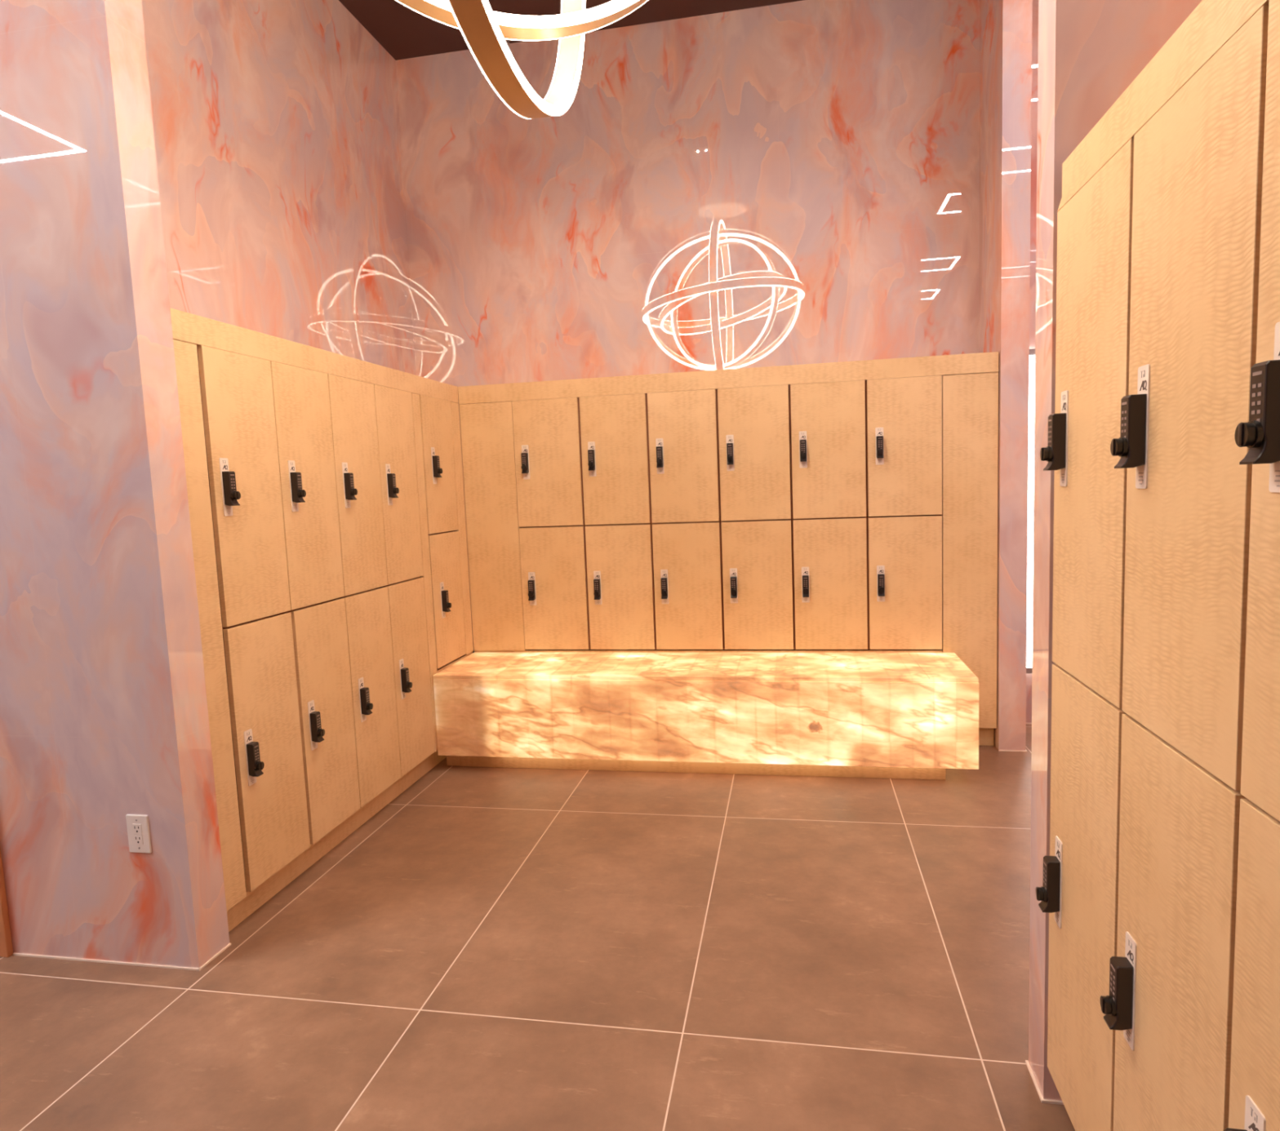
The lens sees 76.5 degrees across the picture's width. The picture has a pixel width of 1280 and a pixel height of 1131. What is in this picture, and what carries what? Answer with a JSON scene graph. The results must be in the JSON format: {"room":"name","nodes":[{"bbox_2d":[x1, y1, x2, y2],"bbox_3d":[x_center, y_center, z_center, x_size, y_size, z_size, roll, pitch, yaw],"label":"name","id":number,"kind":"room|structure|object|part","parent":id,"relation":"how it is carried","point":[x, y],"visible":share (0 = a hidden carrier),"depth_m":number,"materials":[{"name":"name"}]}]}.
{"room":"changing room","nodes":[
{"label":"changing room","id":0,"kind":"room"},
{"bbox_2d":[0,0,229,968],"bbox_3d":[-5.352,-0.750,3.291,7.760,4.360,0.150,-1,6,11],"label":"wall","id":1,"kind":"structure","parent":0,"point":[104,711],"depth_m":2.62,"materials":[{"name":"pink stone"}]},
{"bbox_2d":[0,848,13,957],"bbox_3d":[-2.743,0.274,2.821,1.021,2.215,0.022,-1,6,11],"label":"trim","id":2,"kind":"structure","parent":1,"relation":"attached to","point":[6,943],"depth_m":2.82,"materials":[{"name":"orange wood"}]},
{"bbox_2d":[12,952,199,971],"bbox_3d":[-1.832,1.354,2.773,0.741,0.006,0.006,-1,6,11],"label":"trim","id":3,"kind":"structure","parent":1,"relation":"attached to","point":[14,953],"depth_m":2.77,"materials":[{"name":"silver metal"}]},
{"bbox_2d":[125,814,151,853],"bbox_3d":[-1.664,0.891,2.691,0.082,0.130,0.008,-1,6,11],"label":"wall outlet","id":4,"kind":"object","parent":1,"relation":"attached to","point":[137,825],"visible":1,"depth_m":2.69,"materials":[{"name":"white plastic"}]},
{"bbox_2d":[132,824,142,834],"bbox_3d":[-1.665,0.873,2.686,0.033,0.033,0.002,-1,6,11],"label":"receptacle","id":5,"kind":"object","parent":4,"relation":"attached to","point":[136,828],"depth_m":2.69,"materials":[{"name":"white plastic"}]},
{"bbox_2d":[133,835,142,844],"bbox_3d":[-1.664,0.910,2.690,0.033,0.033,0.002,-1,6,11],"label":"receptacle","id":6,"kind":"object","parent":4,"relation":"attached to","point":[137,839],"depth_m":2.69,"materials":[{"name":"white plastic"}]},
{"bbox_2d":[198,942,231,971],"bbox_3d":[-1.455,1.339,2.777,0.006,0.006,0.156,-1,6,11],"label":"trim","id":7,"kind":"structure","parent":1,"relation":"attached to","point":[229,944],"depth_m":2.77,"materials":[{"name":"silver metal"}]},
{"bbox_2d":[141,0,416,375],"bbox_3d":[-1.815,-0.971,4.123,0.100,4.360,2.825,-1,6,11],"label":"wall","id":8,"kind":"structure","parent":0,"point":[276,124],"depth_m":4.08,"materials":[{"name":"pink stone"}]},
{"bbox_2d":[0,724,1075,1130],"bbox_3d":[-3.519,1.708,0.523,12.700,0.120,11.500,-1,6,11],"label":"floor","id":9,"kind":"structure","parent":0,"point":[492,948],"depth_m":2.57,"materials":[{"name":"tile"}]},
{"bbox_2d":[169,307,473,932],"bbox_3d":[-1.470,0.105,4.171,0.495,2.185,2.819,-1,6,11],"label":"surround","id":10,"kind":"object","parent":9,"relation":"on","point":[189,331],"visible":0.66,"depth_m":2.91,"materials":[{"name":"beige wood"}]},
{"bbox_3d":[-1.486,0.233,2.800,0.019,1.964,0.107,-1,6,11],"label":"filler panel","id":11,"kind":"part","parent":10,"relation":"part of","materials":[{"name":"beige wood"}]},
{"bbox_2d":[222,612,310,892],"bbox_3d":[-1.623,0.697,3.138,0.526,0.982,0.395,-1,6,11],"label":"locker","id":12,"kind":"object","parent":10,"relation":"in","point":[260,654],"visible":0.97,"depth_m":3.08,"materials":[{"name":"beige wood"}]},
{"bbox_2d":[196,345,290,627],"bbox_3d":[-1.661,-0.281,3.040,0.526,0.982,0.395,-1,6,11],"label":"locker","id":13,"kind":"object","parent":12,"relation":"on","point":[237,396],"visible":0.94,"depth_m":2.98,"materials":[{"name":"beige wood"}]},
{"bbox_3d":[-1.470,-0.279,2.881,0.002,0.205,0.043,-1,6,11],"label":"label plate","id":14,"kind":"part","parent":13,"relation":"part of","materials":[{"name":"plastic"}]},
{"bbox_3d":[-1.432,-0.249,2.877,0.018,0.033,0.033,-1,6,11],"label":"turn knob","id":15,"kind":"part","parent":13,"relation":"part of","materials":[{"name":"black plastic"}]},
{"bbox_3d":[-1.432,0.705,2.979,0.002,0.205,0.043,-1,6,11],"label":"label plate","id":16,"kind":"part","parent":12,"relation":"part of","materials":[{"name":"white plastic"}]},
{"bbox_3d":[-1.394,0.735,2.975,0.018,0.033,0.033,-1,6,11],"label":"turn knob","id":17,"kind":"part","parent":12,"relation":"part of","materials":[{"name":"black plastic"}]},
{"bbox_2d":[286,597,360,844],"bbox_3d":[-1.550,0.656,3.526,0.526,0.982,0.395,-1,6,11],"label":"locker","id":18,"kind":"object","parent":10,"relation":"in","point":[319,630],"visible":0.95,"depth_m":3.46,"materials":[{"name":"beige wood"}]},
{"bbox_2d":[270,361,344,610],"bbox_3d":[-1.588,-0.323,3.428,0.526,0.982,0.395,-1,6,11],"label":"locker","id":19,"kind":"object","parent":18,"relation":"on","point":[301,397],"visible":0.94,"depth_m":3.37,"materials":[{"name":"beige wood"}]},
{"bbox_3d":[-1.397,-0.320,3.269,0.002,0.205,0.043,-1,6,11],"label":"label plate","id":20,"kind":"part","parent":19,"relation":"part of","materials":[{"name":"plastic"}]},
{"bbox_3d":[-1.359,-0.290,3.265,0.018,0.033,0.033,-1,6,11],"label":"turn knob","id":21,"kind":"part","parent":19,"relation":"part of","materials":[{"name":"black plastic"}]},
{"bbox_3d":[-1.359,0.663,3.367,0.002,0.205,0.043,-1,6,11],"label":"label plate","id":22,"kind":"part","parent":18,"relation":"part of","materials":[{"name":"white plastic"}]},
{"bbox_3d":[-1.321,0.693,3.363,0.018,0.033,0.033,-1,6,11],"label":"turn knob","id":23,"kind":"part","parent":18,"relation":"part of","materials":[{"name":"black plastic"}]},
{"bbox_2d":[340,586,401,808],"bbox_3d":[-1.477,0.614,3.914,0.526,0.982,0.395,-1,6,11],"label":"locker","id":24,"kind":"object","parent":10,"relation":"in","point":[367,612],"visible":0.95,"depth_m":3.85,"materials":[{"name":"beige wood"}]},
{"bbox_2d":[327,373,387,596],"bbox_3d":[-1.515,-0.364,3.816,0.526,0.982,0.395,-1,6,11],"label":"locker","id":25,"kind":"object","parent":24,"relation":"on","point":[352,402],"visible":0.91,"depth_m":3.76,"materials":[{"name":"beige wood"}]},
{"bbox_3d":[-1.324,-0.362,3.657,0.002,0.205,0.043,-1,6,11],"label":"label plate","id":26,"kind":"part","parent":25,"relation":"part of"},
{"bbox_3d":[-1.286,-0.332,3.653,0.018,0.033,0.033,-1,6,11],"label":"turn knob","id":27,"kind":"part","parent":25,"relation":"part of","materials":[{"name":"black plastic"}]},
{"bbox_3d":[-1.286,0.622,3.755,0.002,0.205,0.043,-1,6,11],"label":"label plate","id":28,"kind":"part","parent":24,"relation":"part of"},
{"bbox_3d":[-1.248,0.652,3.751,0.018,0.033,0.033,-1,6,11],"label":"turn knob","id":29,"kind":"part","parent":24,"relation":"part of","materials":[{"name":"black plastic"}]},
{"bbox_2d":[384,577,435,777],"bbox_3d":[-1.404,0.573,4.301,0.526,0.982,0.393,-1,6,11],"label":"locker","id":30,"kind":"object","parent":10,"relation":"in","point":[406,600],"visible":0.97,"depth_m":4.24,"materials":[{"name":"beige wood"}]},
{"bbox_2d":[373,384,423,585],"bbox_3d":[-1.442,-0.406,4.203,0.526,0.982,0.393,-1,6,11],"label":"locker","id":31,"kind":"object","parent":30,"relation":"on","point":[393,407],"visible":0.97,"depth_m":4.15,"materials":[{"name":"beige wood"}]},
{"bbox_3d":[-1.251,-0.403,4.045,0.002,0.205,0.043,-1,6,11],"label":"label plate","id":32,"kind":"part","parent":31,"relation":"part of","materials":[{"name":"silver metal"}]},
{"bbox_3d":[-1.213,-0.373,4.041,0.018,0.033,0.033,-1,6,11],"label":"turn knob","id":33,"kind":"part","parent":31,"relation":"part of","materials":[{"name":"black plastic"}]},
{"bbox_3d":[-1.213,0.580,4.143,0.002,0.205,0.043,-1,6,11],"label":"label plate","id":34,"kind":"part","parent":30,"relation":"part of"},
{"bbox_3d":[-1.175,0.610,4.139,0.018,0.033,0.033,-1,6,11],"label":"turn knob","id":35,"kind":"part","parent":30,"relation":"part of","materials":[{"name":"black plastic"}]},
{"bbox_3d":[-1.175,0.056,4.452,0.019,1.964,0.086,-1,6,11],"label":"filler panel","id":36,"kind":"part","parent":10,"relation":"part of","materials":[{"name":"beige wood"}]},
{"bbox_2d":[419,530,466,668],"bbox_3d":[-1.325,0.194,4.753,0.526,0.760,0.412,-1,6,11],"label":"locker","id":37,"kind":"object","parent":10,"relation":"in","point":[444,547],"visible":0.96,"depth_m":4.69,"materials":[{"name":"beige wood"}]},
{"bbox_2d":[418,395,458,534],"bbox_3d":[-1.355,-0.566,4.678,0.526,0.764,0.412,-1,6,11],"label":"locker","id":38,"kind":"object","parent":37,"relation":"on","point":[435,413],"visible":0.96,"depth_m":4.61,"materials":[{"name":"beige wood"}]},
{"bbox_3d":[-1.157,-0.560,4.554,0.002,0.205,0.043,-1,6,11],"label":"label plate","id":39,"kind":"part","parent":38,"relation":"part of","materials":[{"name":"silver metal"}]},
{"bbox_3d":[-1.119,-0.530,4.550,0.018,0.033,0.033,-1,6,11],"label":"turn knob","id":40,"kind":"part","parent":38,"relation":"part of","materials":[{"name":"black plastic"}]},
{"bbox_3d":[-1.127,0.198,4.636,0.002,0.205,0.043,-1,6,11],"label":"label plate","id":41,"kind":"part","parent":37,"relation":"part of","materials":[{"name":"plastic"}]},
{"bbox_3d":[-1.089,0.228,4.632,0.018,0.033,0.033,-1,6,11],"label":"turn knob","id":42,"kind":"part","parent":37,"relation":"part of","materials":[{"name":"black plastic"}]},
{"bbox_3d":[-1.091,0.783,4.831,0.015,0.436,0.527,-1,6,11],"label":"panel","id":43,"kind":"part","parent":10,"relation":"part of","materials":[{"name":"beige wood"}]},
{"bbox_3d":[-1.088,-0.217,4.936,0.019,1.524,0.112,-1,6,11],"label":"filler panel","id":44,"kind":"part","parent":10,"relation":"part of","materials":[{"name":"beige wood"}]},
{"bbox_2d":[432,653,978,780],"bbox_3d":[0.318,0.820,4.528,2.842,0.553,0.597,-1,6,11],"label":"bench","id":45,"kind":"object","parent":9,"relation":"on","point":[909,716],"visible":1,"depth_m":4.26,"materials":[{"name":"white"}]},
{"bbox_3d":[0.307,0.556,4.503,2.840,0.022,0.595,-1,6,11],"label":"seat","id":46,"kind":"part","parent":45,"relation":"part of","materials":[{"name":"beige stone"}]},
{"bbox_2d":[457,351,999,746],"bbox_3d":[0.494,-0.051,4.967,3.072,2.185,0.495,-1,6,11],"label":"surround","id":47,"kind":"object","parent":9,"relation":"on","point":[970,402],"visible":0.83,"depth_m":4.54,"materials":[{"name":"beige wood"}]},
{"bbox_3d":[-0.902,-0.226,4.969,0.335,1.516,0.017,-1,6,11],"label":"corner panel","id":48,"kind":"part","parent":47,"relation":"part of","materials":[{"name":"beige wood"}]},
{"bbox_2d":[519,525,590,649],"bbox_3d":[-0.483,0.119,5.137,0.408,0.754,0.526,-1,6,11],"label":"locker","id":49,"kind":"object","parent":47,"relation":"in","point":[553,562],"visible":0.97,"depth_m":4.92,"materials":[{"name":"beige wood"}]},
{"bbox_3d":[-0.662,0.176,4.917,0.033,0.033,0.018,-1,6,11],"label":"turn knob","id":50,"kind":"part","parent":49,"relation":"part of","materials":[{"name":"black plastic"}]},
{"bbox_3d":[-0.657,0.142,4.950,0.043,0.205,0.002,-1,6,11],"label":"label plate","id":51,"kind":"part","parent":49,"relation":"part of","materials":[{"name":"plastic"}]},
{"bbox_2d":[511,397,585,527],"bbox_3d":[-0.512,-0.634,5.062,0.408,0.757,0.526,-1,6,11],"label":"locker","id":52,"kind":"object","parent":49,"relation":"on","point":[547,435],"visible":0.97,"depth_m":4.85,"materials":[{"name":"beige wood"}]},
{"bbox_3d":[-0.692,-0.586,4.841,0.033,0.033,0.018,-1,6,11],"label":"turn knob","id":53,"kind":"part","parent":52,"relation":"part of","materials":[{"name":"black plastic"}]},
{"bbox_3d":[-0.686,-0.621,4.874,0.043,0.205,0.002,-1,6,11],"label":"label plate","id":54,"kind":"part","parent":52,"relation":"part of","materials":[{"name":"silver metal"}]},
{"bbox_2d":[585,523,656,649],"bbox_3d":[-0.081,0.111,5.061,0.405,0.754,0.526,-1,6,11],"label":"locker","id":55,"kind":"object","parent":47,"relation":"in","point":[620,557],"visible":0.97,"depth_m":4.85,"materials":[{"name":"beige wood"}]},
{"bbox_3d":[-0.259,0.169,4.840,0.033,0.033,0.018,-1,6,11],"label":"turn knob","id":56,"kind":"part","parent":55,"relation":"part of","materials":[{"name":"black plastic"}]},
{"bbox_3d":[-0.253,0.134,4.873,0.043,0.205,0.002,-1,6,11],"label":"label plate","id":57,"kind":"part","parent":55,"relation":"part of","materials":[{"name":"plastic"}]},
{"bbox_2d":[578,393,651,525],"bbox_3d":[-0.111,-0.642,4.985,0.405,0.757,0.526,-1,6,11],"label":"locker","id":58,"kind":"object","parent":55,"relation":"on","point":[614,428],"visible":0.99,"depth_m":4.77,"materials":[{"name":"beige wood"}]},
{"bbox_3d":[-0.289,-0.594,4.764,0.033,0.033,0.018,-1,6,11],"label":"turn knob","id":59,"kind":"part","parent":58,"relation":"part of","materials":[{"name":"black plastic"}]},
{"bbox_3d":[-0.283,-0.629,4.797,0.043,0.205,0.002,-1,6,11],"label":"label plate","id":60,"kind":"part","parent":58,"relation":"part of","materials":[{"name":"silver metal"}]},
{"bbox_2d":[651,521,724,649],"bbox_3d":[0.319,0.103,4.984,0.405,0.754,0.526,-1,6,11],"label":"locker","id":61,"kind":"object","parent":47,"relation":"in","point":[687,568],"visible":0.98,"depth_m":4.77,"materials":[{"name":"beige wood"}]},
{"bbox_3d":[0.141,0.161,4.764,0.033,0.033,0.018,-1,6,11],"label":"turn knob","id":62,"kind":"part","parent":61,"relation":"part of","materials":[{"name":"black plastic"}]},
{"bbox_3d":[0.146,0.126,4.797,0.043,0.205,0.002,-1,6,11],"label":"label plate","id":63,"kind":"part","parent":61,"relation":"part of","materials":[{"name":"plastic"}]},
{"bbox_2d":[646,389,720,523],"bbox_3d":[0.289,-0.650,4.909,0.405,0.757,0.526,-1,6,11],"label":"locker","id":64,"kind":"object","parent":61,"relation":"on","point":[683,427],"visible":0.96,"depth_m":4.70,"materials":[{"name":"beige wood"}]},
{"bbox_3d":[0.111,-0.602,4.688,0.033,0.033,0.018,-1,6,11],"label":"turn knob","id":65,"kind":"part","parent":64,"relation":"part of","materials":[{"name":"black plastic"}]},
{"bbox_3d":[0.117,-0.637,4.721,0.043,0.205,0.002,-1,6,11],"label":"label plate","id":66,"kind":"part","parent":64,"relation":"part of","materials":[{"name":"silver metal"}]},
{"bbox_3d":[0.341,0.734,4.841,2.785,0.460,0.011,-1,6,11],"label":"panel","id":67,"kind":"part","parent":47,"relation":"part of","materials":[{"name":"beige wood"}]},
{"bbox_2d":[720,519,794,649],"bbox_3d":[0.720,0.096,4.908,0.407,0.754,0.526,-1,6,11],"label":"locker","id":68,"kind":"object","parent":47,"relation":"in","point":[757,575],"visible":0.97,"depth_m":4.70,"materials":[{"name":"beige wood"}]},
{"bbox_3d":[0.541,0.153,4.688,0.033,0.033,0.018,-1,6,11],"label":"turn knob","id":69,"kind":"part","parent":68,"relation":"part of","materials":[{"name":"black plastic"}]},
{"bbox_3d":[0.546,0.118,4.721,0.043,0.205,0.002,-1,6,11],"label":"label plate","id":70,"kind":"part","parent":68,"relation":"part of","materials":[{"name":"plastic"}]},
{"bbox_2d":[716,384,791,521],"bbox_3d":[0.690,-0.658,4.833,0.407,0.757,0.526,-1,6,11],"label":"locker","id":71,"kind":"object","parent":68,"relation":"on","point":[753,423],"visible":1,"depth_m":4.62,"materials":[{"name":"beige wood"}]},
{"bbox_3d":[0.511,-0.610,4.612,0.033,0.033,0.018,-1,6,11],"label":"turn knob","id":72,"kind":"part","parent":71,"relation":"part of","materials":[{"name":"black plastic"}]},
{"bbox_3d":[0.517,-0.645,4.645,0.043,0.205,0.002,-1,6,11],"label":"label plate","id":73,"kind":"part","parent":71,"relation":"part of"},
{"bbox_2d":[792,517,868,649],"bbox_3d":[1.124,0.087,4.831,0.413,0.754,0.526,-1,6,11],"label":"locker","id":74,"kind":"object","parent":47,"relation":"in","point":[829,555],"visible":0.98,"depth_m":4.62,"materials":[{"name":"beige wood"}]},
{"bbox_3d":[0.948,0.110,4.644,0.043,0.205,0.002,-1,6,11],"label":"label plate","id":75,"kind":"part","parent":74,"relation":"part of","materials":[{"name":"plastic"}]},
{"bbox_3d":[0.943,0.145,4.611,0.033,0.033,0.018,-1,6,11],"label":"turn knob","id":76,"kind":"part","parent":74,"relation":"part of","materials":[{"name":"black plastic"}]},
{"bbox_2d":[789,380,866,519],"bbox_3d":[1.095,-0.666,4.756,0.413,0.757,0.526,-1,6,11],"label":"locker","id":77,"kind":"object","parent":74,"relation":"on","point":[828,420],"visible":1,"depth_m":4.54,"materials":[{"name":"beige wood"}]},
{"bbox_3d":[0.913,-0.618,4.535,0.033,0.033,0.018,-1,6,11],"label":"turn knob","id":78,"kind":"part","parent":77,"relation":"part of","materials":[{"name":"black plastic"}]},
{"bbox_3d":[0.919,-0.653,4.568,0.043,0.205,0.002,-1,6,11],"label":"label plate","id":79,"kind":"part","parent":77,"relation":"part of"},
{"bbox_2d":[866,515,942,649],"bbox_3d":[1.524,0.080,4.755,0.398,0.754,0.526,-1,6,11],"label":"locker","id":80,"kind":"object","parent":47,"relation":"in","point":[904,553],"visible":0.97,"depth_m":4.54,"materials":[{"name":"beige wood"}]},
{"bbox_3d":[1.356,0.102,4.567,0.043,0.205,0.002,-1,6,11],"label":"label plate","id":81,"kind":"part","parent":80,"relation":"part of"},
{"bbox_3d":[1.350,0.137,4.534,0.033,0.033,0.018,-1,6,11],"label":"turn knob","id":82,"kind":"part","parent":80,"relation":"part of","materials":[{"name":"black plastic"}]},
{"bbox_2d":[865,375,942,517],"bbox_3d":[1.495,-0.674,4.679,0.398,0.757,0.526,-1,6,11],"label":"locker","id":83,"kind":"object","parent":80,"relation":"on","point":[904,415],"visible":0.97,"depth_m":4.47,"materials":[{"name":"beige wood"}]},
{"bbox_3d":[1.326,-0.661,4.491,0.043,0.205,0.002,-1,6,11],"label":"label plate","id":84,"kind":"part","parent":83,"relation":"part of","materials":[{"name":"silver metal"}]},
{"bbox_3d":[1.321,-0.626,4.457,0.033,0.033,0.018,-1,6,11],"label":"turn knob","id":85,"kind":"part","parent":83,"relation":"part of","materials":[{"name":"black plastic"}]},
{"bbox_3d":[1.820,-0.060,4.475,0.284,1.956,0.016,-1,6,11],"label":"panel","id":86,"kind":"part","parent":47,"relation":"part of","materials":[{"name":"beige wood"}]},
{"bbox_2d":[1057,0,1269,212],"bbox_3d":[1.089,0.288,1.239,0.500,2.205,1.230,-1,6,11],"label":"surround","id":87,"kind":"object","parent":9,"relation":"on","point":[1211,24],"visible":0.48,"depth_m":1.29,"materials":[{"name":"beige wood"}]},
{"bbox_2d":[1035,664,1126,1130],"bbox_3d":[1.151,0.744,1.696,0.526,1.006,0.403,-1,6,11],"label":"locker","id":88,"kind":"object","parent":87,"relation":"in","point":[1078,891],"visible":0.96,"depth_m":1.71,"materials":[{"name":"beige wood"}]},
{"bbox_3d":[0.926,0.759,1.873,0.018,0.033,0.033,-1,6,11],"label":"turn knob","id":89,"kind":"part","parent":88,"relation":"part of","materials":[{"name":"black plastic"}]},
{"bbox_3d":[0.961,0.727,1.863,0.002,0.205,0.043,-1,6,11],"label":"label plate","id":90,"kind":"part","parent":88,"relation":"part of","materials":[{"name":"plastic"}]},
{"bbox_2d":[1040,137,1133,708],"bbox_3d":[1.111,-0.260,1.596,0.526,1.008,0.403,-1,6,11],"label":"locker","id":91,"kind":"object","parent":88,"relation":"on","point":[1095,226],"visible":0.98,"depth_m":1.60,"materials":[{"name":"beige wood"}]},
{"bbox_3d":[0.887,-0.244,1.773,0.018,0.033,0.033,-1,6,11],"label":"turn knob","id":92,"kind":"part","parent":91,"relation":"part of","materials":[{"name":"black plastic"}]},
{"bbox_3d":[0.922,-0.275,1.763,0.002,0.205,0.043,-1,6,11],"label":"label plate","id":93,"kind":"part","parent":91,"relation":"part of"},
{"bbox_2d":[1062,402,1066,410],"bbox_3d":[0.917,-0.343,1.755,0.001,0.018,0.028,-1,6,11],"label":"print","id":94,"kind":"object","parent":91,"relation":"on","point":[1064,404],"depth_m":1.75},
{"bbox_2d":[1100,714,1247,1130],"bbox_3d":[1.076,0.786,1.303,0.526,1.006,0.399,-1,6,11],"label":"locker","id":95,"kind":"object","parent":87,"relation":"in","point":[1168,1006],"visible":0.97,"depth_m":1.30,"materials":[{"name":"beige wood"}]},
{"bbox_3d":[0.851,0.801,1.478,0.018,0.033,0.033,-1,6,11],"label":"turn knob","id":96,"kind":"part","parent":95,"relation":"part of","materials":[{"name":"black plastic"}]},
{"bbox_3d":[0.887,0.769,1.468,0.002,0.205,0.043,-1,6,11],"label":"label plate","id":97,"kind":"part","parent":95,"relation":"part of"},
{"bbox_2d":[1127,950,1133,964],"bbox_3d":[0.882,0.701,1.459,0.001,0.018,0.028,-1,6,11],"label":"print","id":98,"kind":"object","parent":95,"relation":"on","point":[1130,953],"depth_m":1.46},
{"bbox_2d":[1110,4,1268,791],"bbox_3d":[1.037,-0.218,1.202,0.526,1.008,0.399,-1,6,11],"label":"locker","id":99,"kind":"object","parent":95,"relation":"on","point":[1197,162],"visible":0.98,"depth_m":1.19,"materials":[{"name":"beige wood"}]},
{"bbox_3d":[0.812,-0.201,1.378,0.018,0.033,0.033,-1,6,11],"label":"turn knob","id":100,"kind":"part","parent":99,"relation":"part of","materials":[{"name":"black plastic"}]},
{"bbox_2d":[1137,472,1142,484],"bbox_3d":[0.849,-0.148,1.376,0.001,0.020,0.018,-1,6,11],"label":"print","id":101,"kind":"object","parent":99,"relation":"attached to","point":[1140,474],"depth_m":1.38},
{"bbox_3d":[0.848,-0.233,1.367,0.002,0.205,0.043,-1,6,11],"label":"label plate","id":102,"kind":"part","parent":99,"relation":"part of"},
{"bbox_2d":[1139,380,1146,391],"bbox_3d":[0.843,-0.301,1.359,0.001,0.018,0.028,-1,6,11],"label":"print","id":103,"kind":"object","parent":99,"relation":"on","point":[1143,384],"depth_m":1.36},
{"bbox_2d":[1223,799,1279,1130],"bbox_3d":[1.002,0.828,0.909,0.526,1.006,0.402,-1,6,11],"label":"locker","id":104,"kind":"object","parent":87,"relation":"in","point":[1255,1067],"visible":0.97,"depth_m":1.06,"materials":[{"name":"beige wood"}]},
{"bbox_2d":[1248,1123,1258,1130],"bbox_3d":[0.808,0.743,1.067,0.001,0.018,0.028,-1,6,11],"label":"print","id":105,"kind":"object","parent":104,"relation":"on","point":[1251,1126],"depth_m":1.07},
{"bbox_2d":[1250,1106,1257,1123],"bbox_3d":[0.808,0.724,1.068,0.001,0.011,0.016,-1,6,11],"label":"print","id":106,"kind":"object","parent":104,"relation":"on","point":[1253,1109],"depth_m":1.07},
{"bbox_3d":[0.813,0.812,1.076,0.002,0.205,0.043,-1,6,11],"label":"label plate","id":107,"kind":"part","parent":104,"relation":"part of","materials":[{"name":"white plastic"}]},
{"bbox_2d":[1234,0,1279,822],"bbox_3d":[0.963,-0.175,0.809,0.526,1.008,0.402,-1,6,11],"label":"locker","id":108,"kind":"object","parent":104,"relation":"on","point":[1260,749],"visible":1,"depth_m":1.01,"materials":[{"name":"beige wood"}]},
{"bbox_3d":[0.738,-0.159,0.986,0.018,0.033,0.033,-1,6,11],"label":"turn knob","id":109,"kind":"part","parent":108,"relation":"part of","materials":[{"name":"black plastic"}]},
{"bbox_3d":[0.774,-0.191,0.976,0.002,0.205,0.043,-1,6,11],"label":"label plate","id":110,"kind":"part","parent":108,"relation":"part of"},
{"bbox_2d":[1274,470,1279,487],"bbox_3d":[0.776,-0.106,0.984,0.001,0.020,0.018,-1,6,11],"label":"print","id":111,"kind":"object","parent":108,"relation":"attached to","point":[1277,473],"depth_m":0.99},
{"bbox_2d":[338,0,804,60],"bbox_3d":[-3.692,-2.746,0.078,12.700,0.120,11.500,-1,6,11],"label":"ceiling","id":112,"kind":"structure","parent":0,"point":[404,33],"depth_m":4.84,"materials":[{"name":"brown paint"}]},
{"bbox_2d":[504,39,511,45],"bbox_3d":[-0.830,-3.275,5.059,0.070,0.038,0.070,-1,6,11],"label":"sprinkler","id":113,"kind":"object","parent":112,"relation":"attached to","point":[507,41],"visible":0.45,"depth_m":5.05,"materials":[{"name":"grey metal"}]},
{"bbox_2d":[395,0,648,119],"bbox_3d":[-0.355,-2.076,1.895,1.665,1.830,1.665,-1,6,11],"label":"chandelier","id":114,"kind":"object","parent":112,"relation":"hanging from","point":[484,30],"visible":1,"depth_m":2.02,"materials":[{"name":"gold metal"}]},
{"bbox_2d":[395,0,1038,723],"bbox_3d":[0.984,-1.175,5.080,5.247,4.360,0.120,-1,6,11],"label":"wall","id":115,"kind":"structure","parent":0,"point":[794,183],"depth_m":5.00,"materials":[{"name":"pink stone"}]},
{"bbox_2d":[1026,348,1035,673],"bbox_3d":[2.646,-0.312,4.771,0.820,1.927,0.042,-1,6,11],"label":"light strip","id":116,"kind":"object","parent":115,"relation":"attached to","point":[1032,351],"visible":0.02,"depth_m":4.81,"materials":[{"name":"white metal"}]},
{"bbox_2d":[978,0,1032,751],"bbox_3d":[2.033,-1.163,4.551,0.140,4.360,0.530,-1,6,11],"label":"wall","id":117,"kind":"structure","parent":0,"point":[1005,25],"depth_m":4.34,"materials":[{"name":"pink stone"}]},
{"bbox_2d":[999,750,1026,751],"bbox_3d":[2.071,1.030,4.505,0.146,0.006,0.006,-1,6,11],"label":"trim","id":118,"kind":"structure","parent":117,"relation":"attached to","point":[999,750],"depth_m":4.50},
{"bbox_2d":[1028,0,1202,1101],"bbox_3d":[1.246,-0.857,1.791,0.654,4.360,0.130,-1,6,11],"label":"wall","id":119,"kind":"structure","parent":0,"point":[1091,51],"depth_m":1.84,"materials":[{"name":"pink stone"}]},
{"bbox_2d":[1025,1060,1044,1102],"bbox_3d":[1.006,1.314,2.069,0.006,0.006,0.142,-1,6,11],"label":"trim","id":120,"kind":"structure","parent":119,"relation":"attached to","point":[1032,1075],"depth_m":2.06,"materials":[{"name":"silver metal"}]},
{"bbox_2d":[1043,1098,1063,1105],"bbox_3d":[1.249,1.316,1.954,0.514,0.006,0.006,-1,6,11],"label":"trim","id":121,"kind":"structure","parent":119,"relation":"attached to","point":[1046,1101],"depth_m":2.00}
]}

